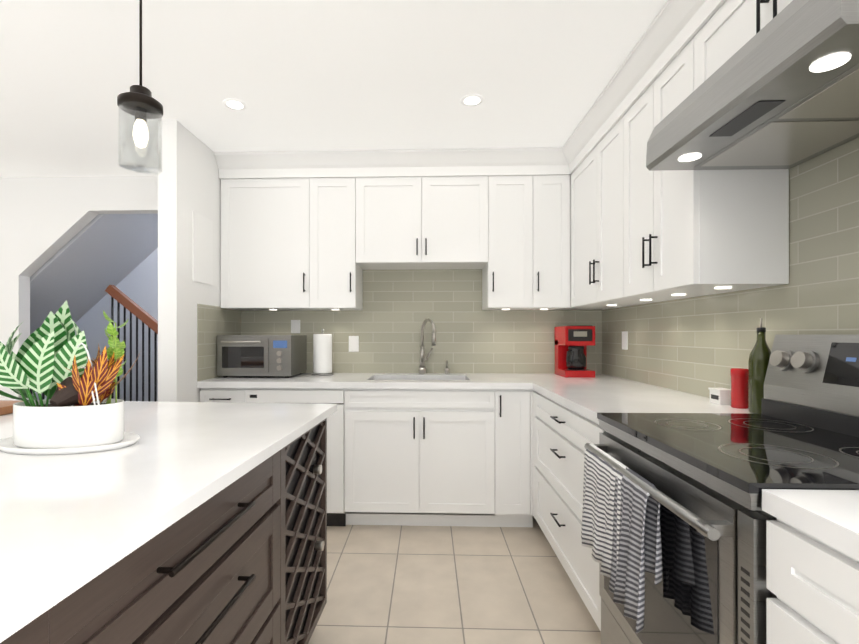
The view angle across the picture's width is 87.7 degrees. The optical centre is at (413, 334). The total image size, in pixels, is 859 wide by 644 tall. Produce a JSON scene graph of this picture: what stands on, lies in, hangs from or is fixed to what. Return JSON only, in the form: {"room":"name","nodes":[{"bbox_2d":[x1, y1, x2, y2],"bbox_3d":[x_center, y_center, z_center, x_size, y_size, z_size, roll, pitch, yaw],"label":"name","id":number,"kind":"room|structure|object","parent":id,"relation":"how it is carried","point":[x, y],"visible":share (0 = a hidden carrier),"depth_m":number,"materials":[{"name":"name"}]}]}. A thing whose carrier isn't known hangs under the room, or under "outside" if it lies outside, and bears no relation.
{"room":"kitchen","nodes":[
{"label":"kitchen","id":0,"kind":"room"},
{"bbox_2d":[30,214,157,401],"bbox_3d":[-2.991,-0.351,4.498,2.750,3.120,1.900,0,0,2],"label":"wall","id":1,"kind":"structure","parent":0,"point":[84,268],"depth_m":4.18,"materials":[{"name":"grey paint"}]},
{"bbox_2d":[158,120,220,401],"bbox_3d":[-1.380,-0.002,2.963,0.108,2.420,0.862,0,0,2],"label":"wall","id":2,"kind":"structure","parent":0,"point":[189,181],"depth_m":2.58,"materials":[{"name":"white paint"}]},
{"bbox_2d":[193,211,212,284],"bbox_3d":[-1.327,-0.532,2.820,0.008,0.420,0.235,0,0,2],"label":"vent panel","id":3,"kind":"object","parent":2,"relation":"attached to","point":[202,249],"visible":1,"depth_m":2.80,"materials":[{"name":"white"}]},
{"bbox_2d":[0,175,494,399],"bbox_3d":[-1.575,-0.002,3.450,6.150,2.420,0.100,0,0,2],"label":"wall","id":4,"kind":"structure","parent":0,"point":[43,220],"depth_m":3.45,"materials":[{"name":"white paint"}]},
{"bbox_2d":[221,178,320,310],"bbox_3d":[-0.978,-0.694,3.207,0.672,1.034,0.332,0,0,2],"label":"upper cabinet","id":5,"kind":"object","parent":4,"relation":"attached to","point":[271,227],"depth_m":3.05,"materials":[{"name":"white wood"}]},
{"bbox_2d":[321,177,364,310],"bbox_3d":[-0.543,-0.694,3.193,0.432,1.034,0.332,0,0,2],"label":"upper cabinet","id":6,"kind":"object","parent":4,"relation":"attached to","point":[342,199],"depth_m":3.03,"materials":[{"name":"white wood"}]},
{"bbox_2d":[365,176,500,309],"bbox_3d":[0.060,-0.694,3.173,1.010,1.034,0.332,0,0,2],"label":"upper cabinet","id":7,"kind":"object","parent":4,"relation":"attached to","point":[434,222],"depth_m":3.01,"materials":[{"name":"white wood"}]},
{"bbox_2d":[497,175,544,309],"bbox_3d":[0.655,-0.694,3.153,0.414,1.034,0.332,0,0,2],"label":"upper cabinet","id":8,"kind":"object","parent":4,"relation":"attached to","point":[510,185],"depth_m":2.99,"materials":[{"name":"white wood"}]},
{"bbox_2d":[0,0,667,176],"bbox_3d":[-1.677,-1.239,0.385,6.150,0.050,6.235,0,0,2],"label":"ceiling","id":9,"kind":"structure","parent":0,"point":[316,75],"depth_m":2.07,"materials":[{"name":"white paint"}]},
{"bbox_2d":[117,0,162,173],"bbox_3d":[-0.867,-0.871,1.421,0.126,0.684,0.126,0,0,2],"label":"pendant lamp","id":10,"kind":"object","parent":9,"relation":"hanging from","point":[140,104],"visible":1,"depth_m":1.41,"materials":[{"name":"glass"}]},
{"bbox_2d":[223,98,246,109],"bbox_3d":[-0.942,-1.210,2.358,0.116,0.004,0.116,0,0,2],"label":"recessed light","id":11,"kind":"object","parent":9,"relation":"in","point":[233,104],"visible":1,"depth_m":2.35,"materials":[{"name":"white paint"}]},
{"bbox_2d":[461,94,482,106],"bbox_3d":[0.303,-1.210,2.316,0.116,0.004,0.116,0,0,2],"label":"recessed light","id":12,"kind":"object","parent":9,"relation":"in","point":[470,100],"visible":1,"depth_m":2.31,"materials":[{"name":"white paint"}]},
{"bbox_2d":[365,390,472,417],"bbox_3d":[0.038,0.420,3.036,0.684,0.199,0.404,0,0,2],"label":"drawer front","id":13,"kind":"object","parent":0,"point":[378,403],"depth_m":2.73,"materials":[{"name":"white wood"}]},
{"bbox_2d":[308,516,600,643],"bbox_3d":[-1.645,1.232,1.333,6.150,0.050,8.135,0,0,2],"label":"floor","id":14,"kind":"structure","parent":0,"point":[392,584],"depth_m":2.11,"materials":[{"name":"tile"}]},
{"bbox_2d":[68,420,326,643],"bbox_3d":[-1.421,0.764,1.019,2.113,0.885,1.895,0,0,2],"label":"kitchen island","id":15,"kind":"object","parent":14,"relation":"on","point":[256,573],"depth_m":1.13,"materials":[{"name":"brown wood"}]},
{"bbox_2d":[0,400,336,643],"bbox_3d":[-1.428,0.306,1.033,2.160,0.030,1.943,0,0,2],"label":"island countertop","id":16,"kind":"structure","parent":15,"relation":"on","point":[77,531],"depth_m":0.82,"materials":[{"name":"white stone"}]},
{"bbox_2d":[0,401,22,414],"bbox_3d":[-1.715,0.276,1.629,0.490,0.029,0.280,0,0,2],"label":"cutting board","id":17,"kind":"object","parent":16,"relation":"on","point":[6,407],"visible":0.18,"depth_m":1.64,"materials":[{"name":"brown wood"}]},
{"bbox_2d":[0,300,139,454],"bbox_3d":[-0.925,0.100,1.172,0.400,0.381,0.211,0,0,2],"label":"planter","id":18,"kind":"object","parent":16,"relation":"on","point":[79,409],"visible":1,"depth_m":1.12,"materials":[{"name":"white ceramic"}]},
{"bbox_2d":[200,390,244,402],"bbox_3d":[-1.172,0.770,3.069,0.295,0.875,0.615,0,0,2],"label":"base cabinet","id":19,"kind":"object","parent":14,"relation":"on","point":[205,395],"depth_m":2.77,"materials":[{"name":"white wood"}]},
{"bbox_2d":[245,390,368,525],"bbox_3d":[-0.720,0.770,3.054,0.730,0.875,0.615,0,0,2],"label":"dishwasher","id":20,"kind":"object","parent":14,"relation":"on","point":[348,427],"depth_m":2.74,"materials":[{"name":"white wood"}]},
{"bbox_2d":[473,386,532,526],"bbox_3d":[0.598,0.770,2.981,0.305,0.875,0.673,0,0,2],"label":"base cabinet","id":21,"kind":"object","parent":14,"relation":"on","point":[496,409],"depth_m":2.71,"materials":[{"name":"white wood"}]},
{"bbox_2d":[521,390,607,630],"bbox_3d":[0.993,0.769,2.157,0.725,0.875,1.114,0,0,2],"label":"base cabinet","id":22,"kind":"object","parent":14,"relation":"on","point":[554,435],"depth_m":2.15,"materials":[{"name":"white wood"}]},
{"bbox_2d":[197,374,632,389],"bbox_3d":[0.029,0.312,3.023,2.700,0.040,0.633,0,0,2],"label":"countertop","id":23,"kind":"structure","parent":22,"relation":"on","point":[298,381],"depth_m":2.77,"materials":[{"name":"white stone"}]},
{"bbox_2d":[217,335,306,377],"bbox_3d":[-1.054,0.150,3.131,0.498,0.284,0.433,0,0,2],"label":"microwave","id":24,"kind":"object","parent":23,"relation":"on","point":[263,355],"visible":1,"depth_m":2.96,"materials":[{"name":"silver metal"}]},
{"bbox_2d":[311,329,333,375],"bbox_3d":[-0.651,0.127,3.204,0.156,0.330,0.156,0,0,2],"label":"paper towel holder","id":25,"kind":"object","parent":23,"relation":"on","point":[322,354],"visible":1,"depth_m":3.15,"materials":[{"name":"white paper"}]},
{"bbox_2d":[417,318,448,373],"bbox_3d":[0.149,0.090,3.226,0.223,0.405,0.210,0,0,2],"label":"faucet","id":26,"kind":"object","parent":23,"relation":"on","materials":[{"name":"silver metal"}]},
{"bbox_2d":[554,325,594,377],"bbox_3d":[1.126,0.117,3.131,0.200,0.350,0.258,0,0,2],"label":"coffee maker","id":27,"kind":"object","parent":23,"relation":"on","point":[572,342],"visible":1,"depth_m":3.03,"materials":[{"name":"red plastic"}]},
{"bbox_2d":[533,382,748,421],"bbox_3d":[1.024,0.312,2.135,0.652,0.040,1.077,0,0,2],"label":"countertop","id":28,"kind":"structure","parent":22,"relation":"on","point":[592,398],"depth_m":2.03,"materials":[{"name":"white stone"}]},
{"bbox_2d":[708,388,730,404],"bbox_3d":[1.289,0.260,1.874,0.056,0.062,0.076,0,0,2],"label":"box","id":29,"kind":"object","parent":28,"relation":"on","point":[720,396],"visible":0.79,"depth_m":1.84,"materials":[{"name":"white"}]},
{"bbox_2d":[730,368,747,408],"bbox_3d":[1.291,0.214,1.769,0.059,0.155,0.059,0,0,2],"label":"canister","id":30,"kind":"object","parent":28,"relation":"on","point":[739,388],"visible":0.96,"depth_m":1.75,"materials":[{"name":"red plastic"}]},
{"bbox_2d":[748,318,770,413],"bbox_3d":[1.280,0.116,1.645,0.076,0.350,0.076,0,0,2],"label":"olive oil bottle","id":31,"kind":"object","parent":28,"relation":"on","point":[759,357],"visible":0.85,"depth_m":1.63,"materials":[{"name":"green glass"}]},
{"bbox_2d":[581,335,858,643],"bbox_3d":[0.931,0.604,1.215,0.763,1.205,0.760,0,0,2],"label":"range","id":32,"kind":"object","parent":14,"relation":"on","point":[675,516],"visible":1,"depth_m":1.16,"materials":[{"name":"silver metal"}]},
{"bbox_2d":[762,502,858,643],"bbox_3d":[0.973,0.768,0.473,0.652,0.875,0.706,0,0,2],"label":"base cabinet","id":33,"kind":"object","parent":14,"relation":"on","point":[813,576],"depth_m":0.75,"materials":[{"name":"white wood"}]},
{"bbox_2d":[762,489,858,549],"bbox_3d":[0.956,0.310,0.079,0.652,0.040,1.500,0,0,2],"label":"countertop","id":34,"kind":"structure","parent":33,"relation":"on","point":[835,513],"depth_m":0.76,"materials":[{"name":"white stone"}]},
{"bbox_3d":[-2.991,1.234,4.497,2.750,0.050,1.900,0,0,2],"label":"floor","id":35,"kind":"structure","parent":0,"visible":0},
{"bbox_2d":[30,285,157,400],"bbox_3d":[-2.986,0.385,3.880,1.800,1.647,0.325,0,0,2],"label":"stair railing","id":36,"kind":"object","parent":35,"relation":"on","point":[132,306],"visible":0.21,"depth_m":3.97,"materials":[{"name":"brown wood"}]},
{"bbox_3d":[1.345,-0.004,0.234,0.100,2.420,6.135,0,0,2],"label":"wall","id":37,"kind":"structure","parent":0,"visible":0},
{"bbox_2d":[197,304,240,381],"bbox_3d":[-1.320,-0.110,3.067,0.006,0.805,0.620,0,0,2],"label":"backsplash","id":38,"kind":"structure","parent":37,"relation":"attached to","point":[212,321],"depth_m":2.92,"materials":[{"name":"beige tile"}]},
{"bbox_2d":[291,320,299,332],"bbox_3d":[-0.887,-0.057,3.367,0.070,0.100,0.008,0,0,2],"label":"outlet","id":39,"kind":"object","parent":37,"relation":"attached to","point":[295,326],"visible":1,"depth_m":3.37,"materials":[{"name":"white plastic"}]},
{"bbox_2d":[349,336,358,351],"bbox_3d":[-0.448,0.073,3.353,0.075,0.118,0.008,0,0,2],"label":"outlet","id":40,"kind":"object","parent":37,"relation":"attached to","point":[353,343],"visible":1,"depth_m":3.35,"materials":[{"name":"white plastic"}]},
{"bbox_2d":[241,269,600,373],"bbox_3d":[0.037,-0.150,3.344,2.700,0.885,0.006,0,0,2],"label":"backsplash","id":41,"kind":"structure","parent":37,"relation":"attached to","point":[396,303],"depth_m":3.34,"materials":[{"name":"beige tile"}]},
{"bbox_2d":[521,175,572,309],"bbox_3d":[0.900,-0.694,3.115,0.313,1.034,0.393,0,0,2],"label":"upper cabinet","id":42,"kind":"object","parent":37,"relation":"attached to","point":[540,194],"depth_m":2.98,"materials":[{"name":"white wood"}]},
{"bbox_2d":[214,147,561,178],"bbox_3d":[-0.184,-1.135,2.975,2.280,0.151,0.078,0,0,2],"label":"crown molding","id":43,"kind":"structure","parent":42,"relation":"attached to","point":[488,161],"depth_m":2.98,"materials":[{"name":"white wood"}]},
{"bbox_2d":[558,0,725,174],"bbox_3d":[0.947,-1.136,1.164,0.079,0.151,3.665,0,0,2],"label":"crown molding","id":44,"kind":"structure","parent":42,"relation":"attached to","point":[672,30],"depth_m":1.92,"materials":[{"name":"white wood"}]},
{"bbox_2d":[561,141,640,307],"bbox_3d":[1.172,-0.694,2.718,0.390,1.034,0.544,0,0,2],"label":"upper cabinet","id":45,"kind":"object","parent":37,"relation":"attached to","point":[580,190],"depth_m":2.76,"materials":[{"name":"white wood"}]},
{"bbox_2d":[622,331,627,349],"bbox_3d":[1.373,0.042,2.907,0.008,0.118,0.075,0,0,2],"label":"switch plate","id":46,"kind":"object","parent":37,"relation":"attached to","point":[624,340],"visible":1,"depth_m":2.89,"materials":[{"name":"white plastic"}]},
{"bbox_2d":[589,128,669,307],"bbox_3d":[1.189,-0.694,2.334,0.330,1.034,0.457,0,0,2],"label":"upper cabinet","id":47,"kind":"object","parent":37,"relation":"attached to","point":[611,221],"depth_m":2.39,"materials":[{"name":"white wood"}]},
{"bbox_2d":[613,56,726,299],"bbox_3d":[1.175,-0.695,1.905,0.330,1.034,0.634,0,0,2],"label":"upper cabinet","id":48,"kind":"object","parent":37,"relation":"attached to","point":[644,200],"depth_m":1.98,"materials":[{"name":"white wood"}]},
{"bbox_2d":[601,137,858,397],"bbox_3d":[1.327,-0.151,1.285,0.006,0.885,4.035,0,0,2],"label":"backsplash","id":49,"kind":"structure","parent":37,"relation":"attached to","point":[699,345],"depth_m":1.66,"materials":[{"name":"beige tile"}]},
{"bbox_2d":[677,0,792,291],"bbox_3d":[1.152,-0.695,1.207,0.330,1.034,0.881,0,0,2],"label":"upper cabinet","id":50,"kind":"object","parent":37,"relation":"attached to","point":[733,225],"depth_m":1.59,"materials":[{"name":"white wood"}]},
{"bbox_2d":[646,0,858,170],"bbox_3d":[1.066,-0.659,1.211,0.498,0.159,0.754,0,0,2],"label":"range hood","id":51,"kind":"object","parent":37,"relation":"attached to","point":[780,90],"visible":1,"depth_m":1.16,"materials":[{"name":"silver metal"}]}
]}

